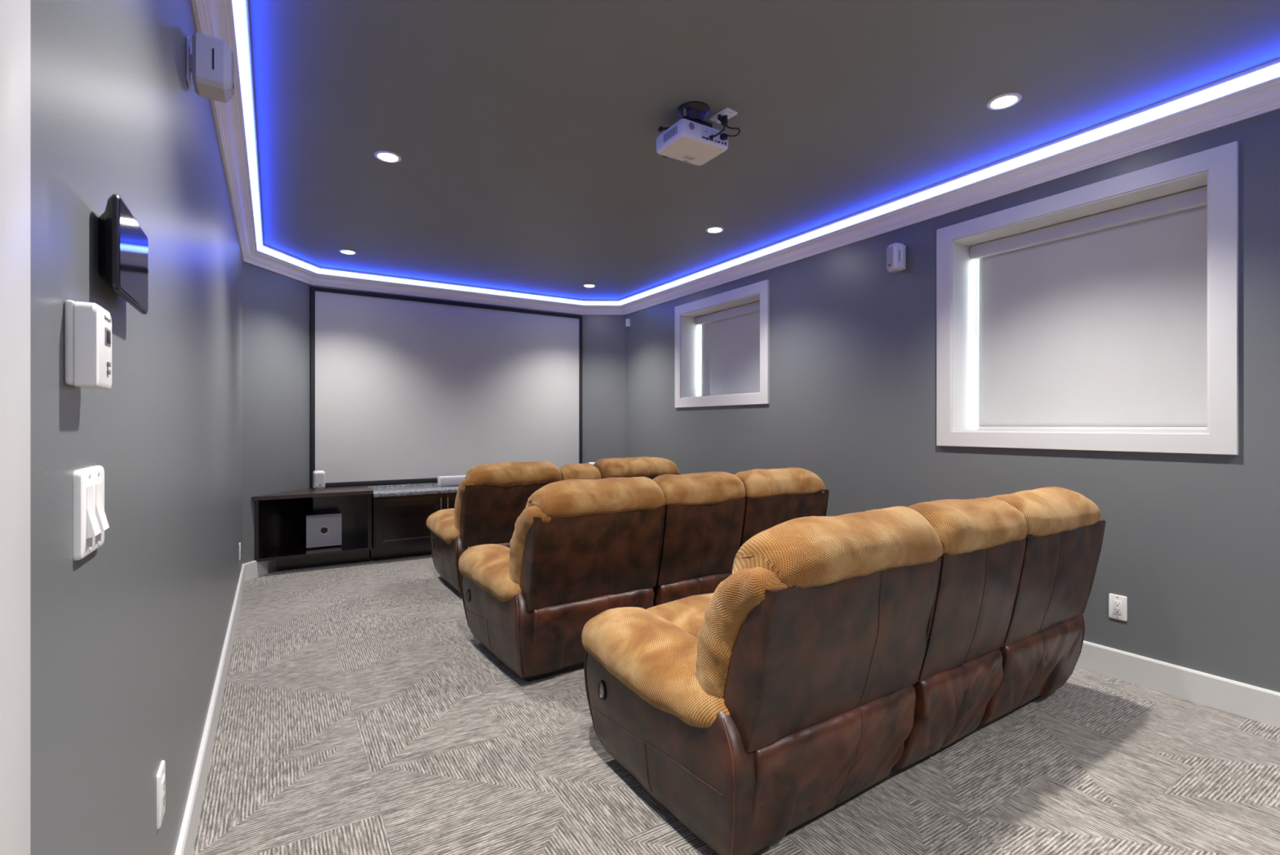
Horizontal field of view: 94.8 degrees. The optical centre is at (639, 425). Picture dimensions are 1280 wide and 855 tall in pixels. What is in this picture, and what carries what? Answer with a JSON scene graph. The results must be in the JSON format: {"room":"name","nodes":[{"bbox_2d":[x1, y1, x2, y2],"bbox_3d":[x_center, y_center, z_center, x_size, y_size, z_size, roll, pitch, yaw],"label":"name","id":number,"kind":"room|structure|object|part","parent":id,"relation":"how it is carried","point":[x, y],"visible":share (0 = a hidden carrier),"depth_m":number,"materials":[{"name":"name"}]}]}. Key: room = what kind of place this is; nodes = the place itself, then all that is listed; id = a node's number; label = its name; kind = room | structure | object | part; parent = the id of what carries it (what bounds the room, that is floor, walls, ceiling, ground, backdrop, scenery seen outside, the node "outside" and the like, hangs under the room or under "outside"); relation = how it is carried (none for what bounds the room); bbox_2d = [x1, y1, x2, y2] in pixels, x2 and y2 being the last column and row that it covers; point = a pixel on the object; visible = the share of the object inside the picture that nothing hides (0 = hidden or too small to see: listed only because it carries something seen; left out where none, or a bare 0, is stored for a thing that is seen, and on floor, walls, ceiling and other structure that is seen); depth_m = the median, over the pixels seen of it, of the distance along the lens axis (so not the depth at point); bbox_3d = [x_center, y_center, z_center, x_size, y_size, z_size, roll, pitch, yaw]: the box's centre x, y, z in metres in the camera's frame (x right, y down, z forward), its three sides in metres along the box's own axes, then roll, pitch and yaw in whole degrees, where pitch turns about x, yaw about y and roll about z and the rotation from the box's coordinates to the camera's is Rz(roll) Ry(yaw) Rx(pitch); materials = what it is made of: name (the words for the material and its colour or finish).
{"room":"home theater","nodes":[
{"label":"home theater","id":0,"kind":"room"},
{"bbox_2d":[30,0,242,854],"bbox_3d":[-1.446,-0.104,1.659,0.280,2.648,6.745,0,0,-32],"label":"wall","id":1,"kind":"structure","parent":0,"point":[127,637],"depth_m":1.02,"materials":[{"name":"paint"}]},
{"bbox_2d":[0,0,30,854],"bbox_3d":[-0.339,0.025,0.103,0.103,2.390,1.032,0,0,-32],"label":"door","id":2,"kind":"structure","parent":1,"relation":"in","point":[15,15],"depth_m":0.53,"materials":[{"name":"white paint"}]},
{"bbox_2d":[64,299,111,389],"bbox_3d":[-0.695,-0.099,0.745,0.034,0.104,0.080,0,0,-32],"label":"thermostat","id":3,"kind":"object","parent":1,"relation":"attached to","point":[87,325],"visible":1,"depth_m":0.71,"materials":[{"name":"white plastic"}]},
{"bbox_3d":[-0.705,-0.100,0.738,0.010,0.102,0.074,0,0,-32],"label":"plate","id":4,"kind":"part","parent":3,"relation":"part of","materials":[{"name":"white plastic"}]},
{"bbox_3d":[-0.688,-0.114,0.762,0.001,0.016,0.019,0,0,-32],"label":"display glass","id":5,"kind":"part","parent":3,"relation":"part of","materials":[{"name":"grey glass"}]},
{"bbox_2d":[73,465,109,559],"bbox_3d":[-0.735,0.114,0.794,0.016,0.114,0.120,0,0,-32],"label":"light switch","id":6,"kind":"object","parent":1,"relation":"attached to","point":[90,519],"visible":1,"depth_m":0.76,"materials":[{"name":"white plastic"}]},
{"bbox_2d":[97,193,148,314],"bbox_3d":[-0.802,-0.258,0.914,0.030,0.136,0.226,0,0,-32],"label":"panel","id":7,"kind":"object","parent":1,"relation":"attached to","point":[122,243],"visible":1,"depth_m":0.85,"materials":[{"name":"black plastic"}]},
{"bbox_3d":[-0.790,-0.258,0.922,0.001,0.128,0.218,0,0,-32],"label":"glass","id":8,"kind":"part","parent":7,"relation":"part of","materials":[{"name":"black glass"}]},
{"bbox_2d":[156,760,164,829],"bbox_3d":[-1.049,0.808,1.291,0.008,0.118,0.072,0,0,-32],"label":"wall outlet","id":9,"kind":"object","parent":1,"relation":"attached to","point":[161,773],"visible":1,"depth_m":1.27,"materials":[{"name":"white plastic"}]},
{"bbox_2d":[174,564,244,854],"bbox_3d":[-1.321,1.151,1.737,0.016,0.137,6.745,0,0,-32],"label":"baseboard","id":10,"kind":"structure","parent":1,"relation":"attached to","point":[187,837],"depth_m":2.05,"materials":[{"name":"white paint"}]},
{"bbox_2d":[186,32,234,102],"bbox_3d":[-1.262,-1.050,1.733,0.110,0.144,0.115,0,0,-32],"label":"speaker","id":11,"kind":"object","parent":1,"relation":"attached to","point":[211,63],"visible":1,"depth_m":1.70},
{"bbox_2d":[231,51,234,96],"bbox_3d":[-1.218,-1.050,1.760,0.004,0.108,0.078,0,0,-32],"label":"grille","id":12,"kind":"object","parent":11,"relation":"attached to","point":[232,55],"depth_m":1.74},
{"bbox_2d":[239,542,240,560],"bbox_3d":[-2.846,0.898,4.189,0.008,0.118,0.072,0,0,-32],"label":"wall outlet","id":13,"kind":"object","parent":1,"relation":"attached to","point":[239,542],"visible":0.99,"depth_m":4.18,"materials":[{"name":"white plastic"}]},
{"bbox_2d":[242,261,311,564],"bbox_3d":[-3.195,-0.104,5.008,0.280,2.648,0.790,0,0,7],"label":"wall","id":14,"kind":"structure","parent":0,"point":[276,307],"depth_m":4.91,"materials":[{"name":"paint"}]},
{"bbox_2d":[243,560,267,581],"bbox_3d":[-3.082,1.151,4.720,0.016,0.137,0.245,0,0,7],"label":"baseboard","id":15,"kind":"structure","parent":14,"relation":"attached to","point":[253,569],"depth_m":4.71,"materials":[{"name":"white paint"}]},
{"bbox_2d":[191,0,1279,315],"bbox_3d":[0.072,-1.357,2.963,3.675,0.147,7.360,0,0,-32],"label":"trim","id":16,"kind":"structure","parent":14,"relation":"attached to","point":[213,18],"depth_m":3.28,"materials":[{"name":"white paint"}]},
{"bbox_2d":[311,284,582,552],"bbox_3d":[-1.913,-0.104,6.226,2.750,2.648,0.280,0,0,-32],"label":"wall","id":17,"kind":"structure","parent":0,"point":[311,285],"depth_m":5.84,"materials":[{"name":"paint"}]},
{"bbox_2d":[367,482,437,488],"bbox_3d":[-1.836,0.605,6.088,1.820,0.050,0.034,0,0,-32],"label":"backsplash","id":18,"kind":"structure","parent":17,"relation":"attached to","point":[428,483],"depth_m":5.76,"materials":[{"name":"grey stone"}]},
{"bbox_2d":[310,285,582,487],"bbox_3d":[-1.838,-0.349,6.088,2.741,1.832,0.033,0,0,-32],"label":"projection screen","id":19,"kind":"object","parent":17,"relation":"attached to","point":[404,389],"visible":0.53,"depth_m":5.93,"materials":[{"name":"white fabric"}]},
{"bbox_2d":[582,314,625,463],"bbox_3d":[-0.421,-0.104,6.975,0.502,2.648,0.280,0,0,-1],"label":"wall","id":20,"kind":"structure","parent":0,"point":[603,335],"depth_m":6.83,"materials":[{"name":"paint"}]},
{"bbox_2d":[192,552,1279,854],"bbox_3d":[0.072,1.270,2.963,4.235,0.100,7.920,0,0,-32],"label":"floor","id":21,"kind":"structure","parent":0,"point":[362,712],"depth_m":2.09,"materials":[{"name":"grey carpet"}]},
{"bbox_2d":[251,484,373,573],"bbox_3d":[-2.847,0.895,5.137,0.890,0.650,0.516,0,0,-32],"label":"media cabinet","id":22,"kind":"object","parent":21,"relation":"on","point":[280,517],"visible":0.95,"depth_m":5.10,"materials":[{"name":"brown wood"}]},
{"bbox_2d":[312,470,324,489],"bbox_3d":[-2.868,0.488,5.261,0.093,0.164,0.090,0,0,-39],"label":"speaker","id":23,"kind":"object","parent":22,"relation":"on","point":[318,476],"visible":1,"depth_m":5.23},
{"bbox_2d":[315,472,324,487],"bbox_3d":[-2.842,0.487,5.229,0.063,0.126,0.004,0,0,-39],"label":"grille","id":24,"kind":"object","parent":23,"relation":"attached to","point":[319,476],"depth_m":5.23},
{"bbox_2d":[305,510,342,548],"bbox_3d":[-2.828,0.927,5.258,0.274,0.292,0.243,0,0,-32],"label":"subwoofer","id":25,"kind":"object","parent":22,"relation":"in","point":[322,528],"visible":1,"depth_m":5.16,"materials":[{"name":"grey plastic"}]},
{"bbox_3d":[-2.366,0.847,5.156,0.032,0.493,0.006,0,0,-32],"label":"frame","id":26,"kind":"part","parent":22,"relation":"part of","materials":[{"name":"brown wood"}]},
{"bbox_2d":[370,492,457,560],"bbox_3d":[-1.949,0.925,5.676,1.196,0.590,0.542,0,0,-32],"label":"media cabinet","id":27,"kind":"object","parent":21,"relation":"on","point":[399,528],"visible":0.58,"depth_m":5.32,"materials":[{"name":"brown wood"}]},
{"bbox_3d":[-2.077,0.868,5.324,0.584,0.439,0.020,0,0,-32],"label":"cabinet door","id":28,"kind":"part","parent":27,"relation":"part of","materials":[{"name":"brown wood"}]},
{"bbox_2d":[370,484,458,497],"bbox_3d":[-1.688,0.614,5.851,1.828,0.032,0.524,0,0,-32],"label":"countertop","id":29,"kind":"structure","parent":27,"relation":"on","point":[423,489],"depth_m":5.44,"materials":[{"name":"grey stone"}]},
{"bbox_2d":[437,475,465,486],"bbox_3d":[-1.836,0.550,5.837,0.310,0.095,0.104,0,0,-32],"label":"speaker","id":30,"kind":"object","parent":29,"relation":"on","point":[445,481],"visible":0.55,"depth_m":5.77},
{"bbox_2d":[440,476,465,485],"bbox_3d":[-1.810,0.549,5.794,0.294,0.074,0.005,0,0,-32],"label":"grille","id":31,"kind":"object","parent":30,"relation":"attached to","point":[445,481],"depth_m":5.77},
{"bbox_3d":[-1.577,0.868,5.634,0.584,0.439,0.020,0,0,-32],"label":"cabinet door","id":32,"kind":"part","parent":27,"relation":"part of","materials":[{"name":"brown wood"}]},
{"bbox_2d":[426,456,682,592],"bbox_3d":[-0.661,0.740,4.874,1.979,0.959,1.001,0,0,-32],"label":"reclining sofa","id":33,"kind":"object","parent":21,"relation":"on","point":[491,498],"visible":0.35,"depth_m":4.19,"materials":[{"name":"brown leather"}]},
{"bbox_2d":[426,508,460,544],"bbox_3d":[-1.411,0.773,4.509,0.318,0.207,0.830,0,0,-32],"label":"cushion","id":34,"kind":"object","parent":33,"relation":"on","point":[444,526],"depth_m":4.37,"materials":[{"name":"brown fabric"}]},
{"bbox_3d":[-1.369,0.963,4.458,0.278,0.430,0.832,0,0,-32],"label":"arm panel","id":35,"kind":"part","parent":33,"relation":"part of","materials":[{"name":"brown leather"}]},
{"bbox_3d":[-0.966,1.004,4.332,0.665,0.342,0.238,0,0,-32],"label":"skirt panel","id":36,"kind":"part","parent":33,"relation":"part of","materials":[{"name":"brown leather"}]},
{"bbox_3d":[-0.931,0.625,4.261,0.707,0.439,0.208,0,0,-32],"label":"panel","id":37,"kind":"part","parent":33,"relation":"part of","materials":[{"name":"brown leather"}]},
{"bbox_2d":[464,461,562,486],"bbox_3d":[-0.936,0.546,4.309,0.687,0.564,0.327,0,0,-32],"label":"cushion","id":38,"kind":"object","parent":33,"relation":"on","point":[532,473],"depth_m":4.17,"materials":[{"name":"brown fabric"}]},
{"bbox_2d":[559,462,601,479],"bbox_3d":[-0.504,0.560,4.574,0.328,0.529,0.322,0,0,-32],"label":"cushion","id":39,"kind":"object","parent":33,"relation":"on","point":[586,470],"depth_m":4.46,"materials":[{"name":"brown fabric"}]},
{"bbox_2d":[593,456,678,477],"bbox_3d":[-0.055,0.542,4.856,0.733,0.563,0.324,0,0,-32],"label":"cushion","id":40,"kind":"object","parent":33,"relation":"on","point":[628,467],"depth_m":4.70,"materials":[{"name":"brown fabric"}]},
{"bbox_3d":[-0.014,0.625,4.829,0.757,0.440,0.209,0,0,-32],"label":"panel","id":41,"kind":"part","parent":33,"relation":"part of","materials":[{"name":"brown leather"}]},
{"bbox_2d":[458,466,829,681],"bbox_3d":[0.100,0.739,3.564,2.184,0.962,1.007,0,0,-34],"label":"reclining sofa","id":42,"kind":"object","parent":21,"relation":"on","point":[580,550],"visible":0.73,"depth_m":2.92,"materials":[{"name":"brown leather"}]},
{"bbox_3d":[-0.932,0.923,3.191,0.006,0.068,0.048,0,0,-34],"label":"recliner handle","id":43,"kind":"part","parent":42,"relation":"part of","materials":[{"name":"black plastic"}]},
{"bbox_2d":[458,543,521,601],"bbox_3d":[-0.719,0.772,3.111,0.313,0.202,0.828,0,0,-34],"label":"cushion","id":44,"kind":"object","parent":42,"relation":"on","point":[487,571],"depth_m":3.00,"materials":[{"name":"brown fabric"}]},
{"bbox_3d":[-0.672,0.962,3.061,0.276,0.430,0.829,0,0,-34],"label":"arm panel","id":45,"kind":"part","parent":42,"relation":"part of","materials":[{"name":"brown leather"}]},
{"bbox_3d":[-0.223,0.624,2.887,0.717,0.440,0.207,0,0,-34],"label":"panel","id":46,"kind":"part","parent":42,"relation":"part of","materials":[{"name":"brown leather"}]},
{"bbox_3d":[-0.261,1.004,2.955,0.675,0.342,0.239,0,0,-34],"label":"skirt panel","id":47,"kind":"part","parent":42,"relation":"part of","materials":[{"name":"brown leather"}]},
{"bbox_2d":[525,476,665,517],"bbox_3d":[-0.230,0.541,2.933,0.694,0.567,0.326,0,0,-34],"label":"cushion","id":48,"kind":"object","parent":42,"relation":"on","point":[622,496],"depth_m":2.80,"materials":[{"name":"brown fabric"}]},
{"bbox_3d":[0.269,1.004,3.319,0.523,0.342,0.237,0,0,-34],"label":"skirt panel","id":49,"kind":"part","parent":42,"relation":"part of","materials":[{"name":"brown leather"}]},
{"bbox_2d":[652,471,745,505],"bbox_3d":[0.288,0.542,3.289,0.568,0.563,0.326,0,0,-34],"label":"cushion","id":50,"kind":"object","parent":42,"relation":"on","point":[716,487],"depth_m":3.15,"materials":[{"name":"brown fabric"}]},
{"bbox_3d":[0.313,0.624,3.255,0.551,0.436,0.205,0,0,-34],"label":"panel","id":51,"kind":"part","parent":42,"relation":"part of","materials":[{"name":"brown leather"}]},
{"bbox_2d":[734,466,824,498],"bbox_3d":[0.807,0.543,3.646,0.689,0.561,0.324,0,0,-34],"label":"cushion","id":52,"kind":"object","parent":42,"relation":"on","point":[791,482],"depth_m":3.50,"materials":[{"name":"brown fabric"}]},
{"bbox_3d":[0.849,0.625,3.621,0.717,0.440,0.207,0,0,-34],"label":"panel","id":53,"kind":"part","parent":42,"relation":"part of","materials":[{"name":"brown leather"}]},
{"bbox_2d":[581,486,1106,854],"bbox_3d":[0.908,0.740,2.394,2.190,0.961,1.000,0,0,-33],"label":"reclining sofa","id":54,"kind":"object","parent":21,"relation":"on","point":[836,656],"visible":1,"depth_m":1.77,"materials":[{"name":"brown leather"}]},
{"bbox_3d":[-0.134,0.919,2.042,0.006,0.068,0.048,0,0,-33],"label":"recliner handle","id":55,"kind":"part","parent":54,"relation":"part of","materials":[{"name":"black plastic"}]},
{"bbox_2d":[581,606,729,728],"bbox_3d":[0.077,0.774,1.950,0.312,0.205,0.827,0,0,-33],"label":"cushion","id":56,"kind":"object","parent":54,"relation":"on","point":[651,660],"depth_m":1.83,"materials":[{"name":"brown fabric"}]},
{"bbox_2d":[645,592,713,637],"bbox_3d":[0.385,0.819,2.210,0.554,0.230,0.712,0,0,-33],"label":"seat cushion","id":57,"kind":"object","parent":54,"relation":"on","point":[687,614],"depth_m":2.27,"materials":[{"name":"brown fabric"}]},
{"bbox_3d":[0.123,0.962,1.907,0.276,0.430,0.831,0,0,-33],"label":"arm panel","id":58,"kind":"part","parent":54,"relation":"part of","materials":[{"name":"brown leather"}]},
{"bbox_3d":[0.581,0.625,1.730,0.744,0.441,0.206,0,0,-33],"label":"panel","id":59,"kind":"part","parent":54,"relation":"part of","materials":[{"name":"brown leather"}]},
{"bbox_3d":[0.544,1.003,1.799,0.702,0.344,0.239,0,0,-33],"label":"skirt panel","id":60,"kind":"part","parent":54,"relation":"part of","materials":[{"name":"brown leather"}]},
{"bbox_2d":[732,506,942,588],"bbox_3d":[0.572,0.543,1.777,0.717,0.567,0.326,0,0,-33],"label":"cushion","id":61,"kind":"object","parent":54,"relation":"on","point":[895,547],"depth_m":1.62,"materials":[{"name":"brown fabric"}]},
{"bbox_3d":[1.090,1.004,2.155,0.513,0.342,0.241,0,0,-33],"label":"skirt panel","id":62,"kind":"part","parent":54,"relation":"part of","materials":[{"name":"brown leather"}]},
{"bbox_2d":[907,497,1026,555],"bbox_3d":[1.109,0.542,2.126,0.557,0.563,0.327,0,0,-33],"label":"cushion","id":63,"kind":"object","parent":54,"relation":"on","point":[984,526],"depth_m":1.99,"materials":[{"name":"brown fabric"}]},
{"bbox_3d":[1.131,0.624,2.091,0.541,0.439,0.205,0,0,-33],"label":"panel","id":64,"kind":"part","parent":54,"relation":"part of","materials":[{"name":"brown leather"}]},
{"bbox_3d":[1.617,1.004,2.503,0.662,0.342,0.236,0,0,-33],"label":"skirt panel","id":65,"kind":"part","parent":54,"relation":"part of","materials":[{"name":"brown leather"}]},
{"bbox_2d":[988,486,1101,536],"bbox_3d":[1.625,0.543,2.464,0.678,0.562,0.327,0,0,-33],"label":"cushion","id":66,"kind":"object","parent":54,"relation":"on","point":[1048,511],"depth_m":2.32,"materials":[{"name":"brown fabric"}]},
{"bbox_3d":[1.666,0.625,2.440,0.704,0.441,0.207,0,0,-33],"label":"panel","id":67,"kind":"part","parent":54,"relation":"part of","materials":[{"name":"brown leather"}]},
{"bbox_3d":[1.672,0.963,2.921,0.276,0.435,0.831,0,0,-33],"label":"arm panel","id":68,"kind":"part","parent":54,"relation":"part of","materials":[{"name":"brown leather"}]},
{"bbox_2d":[248,0,1279,299],"bbox_3d":[0.072,-1.478,2.963,4.235,0.100,7.920,0,0,-32],"label":"ceiling","id":69,"kind":"structure","parent":0,"point":[524,134],"depth_m":2.61,"materials":[{"name":"paint"}]},
{"bbox_2d":[338,248,356,254],"bbox_3d":[-2.404,-1.425,4.845,0.132,0.006,0.132,0,0,-32],"label":"recessed light","id":70,"kind":"object","parent":69,"relation":"in","point":[342,251],"visible":1,"depth_m":4.84,"materials":[{"name":"white plastic"}]},
{"bbox_3d":[-2.404,-1.426,4.845,0.093,0.003,0.093,0,0,-32],"label":"bulb","id":71,"kind":"part","parent":70,"relation":"part of","materials":[{"name":"white glass"}]},
{"bbox_2d":[373,151,401,162],"bbox_3d":[-1.340,-1.425,3.129,0.132,0.006,0.132,0,0,-32],"label":"recessed light","id":72,"kind":"object","parent":69,"relation":"in","point":[385,156],"visible":1,"depth_m":3.12,"materials":[{"name":"white"}]},
{"bbox_3d":[-1.340,-1.426,3.129,0.093,0.003,0.093,0,0,-32],"label":"bulb","id":73,"kind":"part","parent":72,"relation":"part of","materials":[{"name":"white glass"}]},
{"bbox_2d":[582,284,595,287],"bbox_3d":[-0.517,-1.425,6.015,0.132,0.006,0.132,0,0,-32],"label":"recessed light","id":74,"kind":"object","parent":69,"relation":"in","point":[584,285],"visible":1,"depth_m":6.00,"materials":[{"name":"white"}]},
{"bbox_2d":[657,101,711,132],"bbox_3d":[0.237,-1.388,2.691,0.245,0.081,0.192,0,0,-32],"label":"mount","id":75,"kind":"object","parent":69,"relation":"attached to","point":[695,111],"visible":0.64,"depth_m":2.63,"materials":[{"name":"black plastic"}]},
{"bbox_2d":[656,118,728,165],"bbox_3d":[0.237,-1.306,2.746,0.274,0.080,0.252,0,0,-32],"label":"projector","id":76,"kind":"object","parent":75,"relation":"hanging from","point":[686,140],"visible":0.97,"depth_m":2.68,"materials":[{"name":"plastic"}]},
{"bbox_2d":[663,125,676,142],"bbox_3d":[0.136,-1.310,2.649,0.002,0.036,0.103,0,0,-32],"label":"vent","id":77,"kind":"object","parent":76,"relation":"attached to","point":[670,134],"depth_m":2.65,"materials":[{"name":"grey plastic"}]},
{"bbox_3d":[0.339,-1.307,2.669,0.152,0.054,0.006,0,0,-32],"label":"port panel","id":78,"kind":"part","parent":76,"relation":"part of","materials":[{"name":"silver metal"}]},
{"bbox_3d":[0.242,-1.399,2.668,0.148,0.058,0.148,0,0,-32],"label":"ceiling plate","id":79,"kind":"part","parent":75,"relation":"part of","materials":[{"name":"black plastic"}]},
{"bbox_2d":[706,226,724,233],"bbox_3d":[0.547,-1.425,4.298,0.132,0.006,0.132,0,0,-32],"label":"recessed light","id":80,"kind":"object","parent":69,"relation":"in","point":[711,229],"visible":1,"depth_m":4.29,"materials":[{"name":"white"}]},
{"bbox_3d":[0.547,-1.426,4.298,0.093,0.003,0.093,0,0,-32],"label":"bulb","id":81,"kind":"part","parent":80,"relation":"part of","materials":[{"name":"white glass"}]},
{"bbox_2d":[709,107,737,124],"bbox_3d":[0.384,-1.424,2.715,0.072,0.008,0.118,0,0,-38],"label":"wall outlet","id":82,"kind":"object","parent":69,"relation":"attached to","point":[728,112],"visible":0.84,"depth_m":2.69,"materials":[{"name":"white plastic"}]},
{"bbox_2d":[709,114,725,139],"bbox_3d":[0.349,-1.353,2.657,0.084,0.134,0.061,0,0,-32],"label":"cable","id":83,"kind":"object","parent":82,"relation":"hanging from","point":[719,116],"visible":1,"depth_m":2.65,"materials":[{"name":"black plastic"}]},
{"bbox_2d":[720,115,740,139],"bbox_3d":[0.415,-1.362,2.701,0.089,0.116,0.056,0,0,-5],"label":"power cord","id":84,"kind":"object","parent":82,"relation":"attached to","point":[724,118],"visible":0.96,"depth_m":2.69,"materials":[{"name":"black plastic"}]},
{"bbox_2d":[232,0,1279,305],"bbox_3d":[0.072,-1.401,2.963,3.482,0.054,7.167,0,0,-32],"label":"led strip","id":85,"kind":"object","parent":69,"relation":"attached to","point":[1270,70],"visible":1,"depth_m":3.22,"materials":[{"name":"white glowing blue-white light-emitting plastic"}]},
{"bbox_2d":[986,93,1022,110],"bbox_3d":[1.603,-1.425,2.594,0.132,0.006,0.132,0,0,-32],"label":"recessed light","id":86,"kind":"object","parent":69,"relation":"in","point":[1006,100],"visible":1,"depth_m":2.59,"materials":[{"name":"white plastic"}]},
{"bbox_3d":[1.603,-1.426,2.594,0.093,0.003,0.093,0,0,-32],"label":"bulb","id":87,"kind":"part","parent":86,"relation":"part of","materials":[{"name":"white glass"}]},
{"bbox_2d":[625,108,1279,692],"bbox_3d":[1.821,-0.104,3.894,0.280,2.648,7.100,0,0,-32],"label":"wall","id":88,"kind":"structure","parent":0,"point":[1191,542],"depth_m":3.29,"materials":[{"name":"paint"}]},
{"bbox_2d":[626,318,630,327],"bbox_3d":[-0.140,-1.175,6.755,0.039,0.095,0.050,0,0,-32],"label":"sensor","id":89,"kind":"object","parent":88,"relation":"attached to","point":[628,320],"visible":1,"depth_m":6.74,"materials":[{"name":"white plastic"}]},
{"bbox_2d":[675,279,769,407],"bbox_3d":[0.827,-0.688,5.478,0.300,1.022,1.324,0,0,-32],"label":"window","id":90,"kind":"structure","parent":88,"relation":"in","point":[688,335],"depth_m":5.61,"materials":[{"name":"white paint"}]},
{"bbox_2d":[695,301,759,395],"bbox_3d":[0.885,-0.686,5.513,0.065,0.818,1.118,0,0,-32],"label":"roller blind","id":91,"kind":"object","parent":90,"relation":"attached to","point":[731,337],"visible":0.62,"depth_m":5.55,"materials":[{"name":"white fabric"}]},
{"bbox_2d":[886,242,905,272],"bbox_3d":[1.644,-1.076,3.783,0.098,0.172,0.088,0,0,-16],"label":"speaker","id":92,"kind":"object","parent":88,"relation":"attached to","point":[895,252],"visible":1,"depth_m":3.75},
{"bbox_2d":[886,245,893,268],"bbox_3d":[1.600,-1.076,3.770,0.004,0.136,0.059,0,0,-16],"label":"grille","id":93,"kind":"object","parent":92,"relation":"attached to","point":[890,250],"depth_m":3.77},
{"bbox_2d":[936,140,1238,454],"bbox_3d":[2.291,-0.536,3.119,0.300,1.322,1.325,0,0,-32],"label":"window","id":94,"kind":"structure","parent":88,"relation":"in","point":[1216,168],"depth_m":2.88,"materials":[{"name":"white paint"}]},
{"bbox_3d":[2.403,-0.536,3.188,0.035,1.130,1.133,0,0,-32],"label":"frame","id":95,"kind":"part","parent":94,"relation":"part of","materials":[{"name":"white plastic"}]},
{"bbox_2d":[969,186,1207,431],"bbox_3d":[2.348,-0.534,3.153,0.065,1.126,1.127,0,0,-32],"label":"roller blind","id":96,"kind":"object","parent":94,"relation":"attached to","point":[1098,322],"visible":0.88,"depth_m":3.07,"materials":[{"name":"white fabric"}]},
{"bbox_2d":[1108,593,1127,621],"bbox_3d":[2.305,0.878,2.841,0.008,0.118,0.072,0,0,-32],"label":"wall outlet","id":97,"kind":"object","parent":88,"relation":"attached to","point":[1117,604],"visible":1,"depth_m":2.84,"materials":[{"name":"white plastic"}]},
{"bbox_2d":[1075,640,1279,727],"bbox_3d":[1.696,1.151,3.816,0.016,0.137,7.100,0,0,-32],"label":"baseboard","id":98,"kind":"structure","parent":88,"relation":"attached to","point":[1258,704],"depth_m":2.62,"materials":[{"name":"white paint"}]}
]}

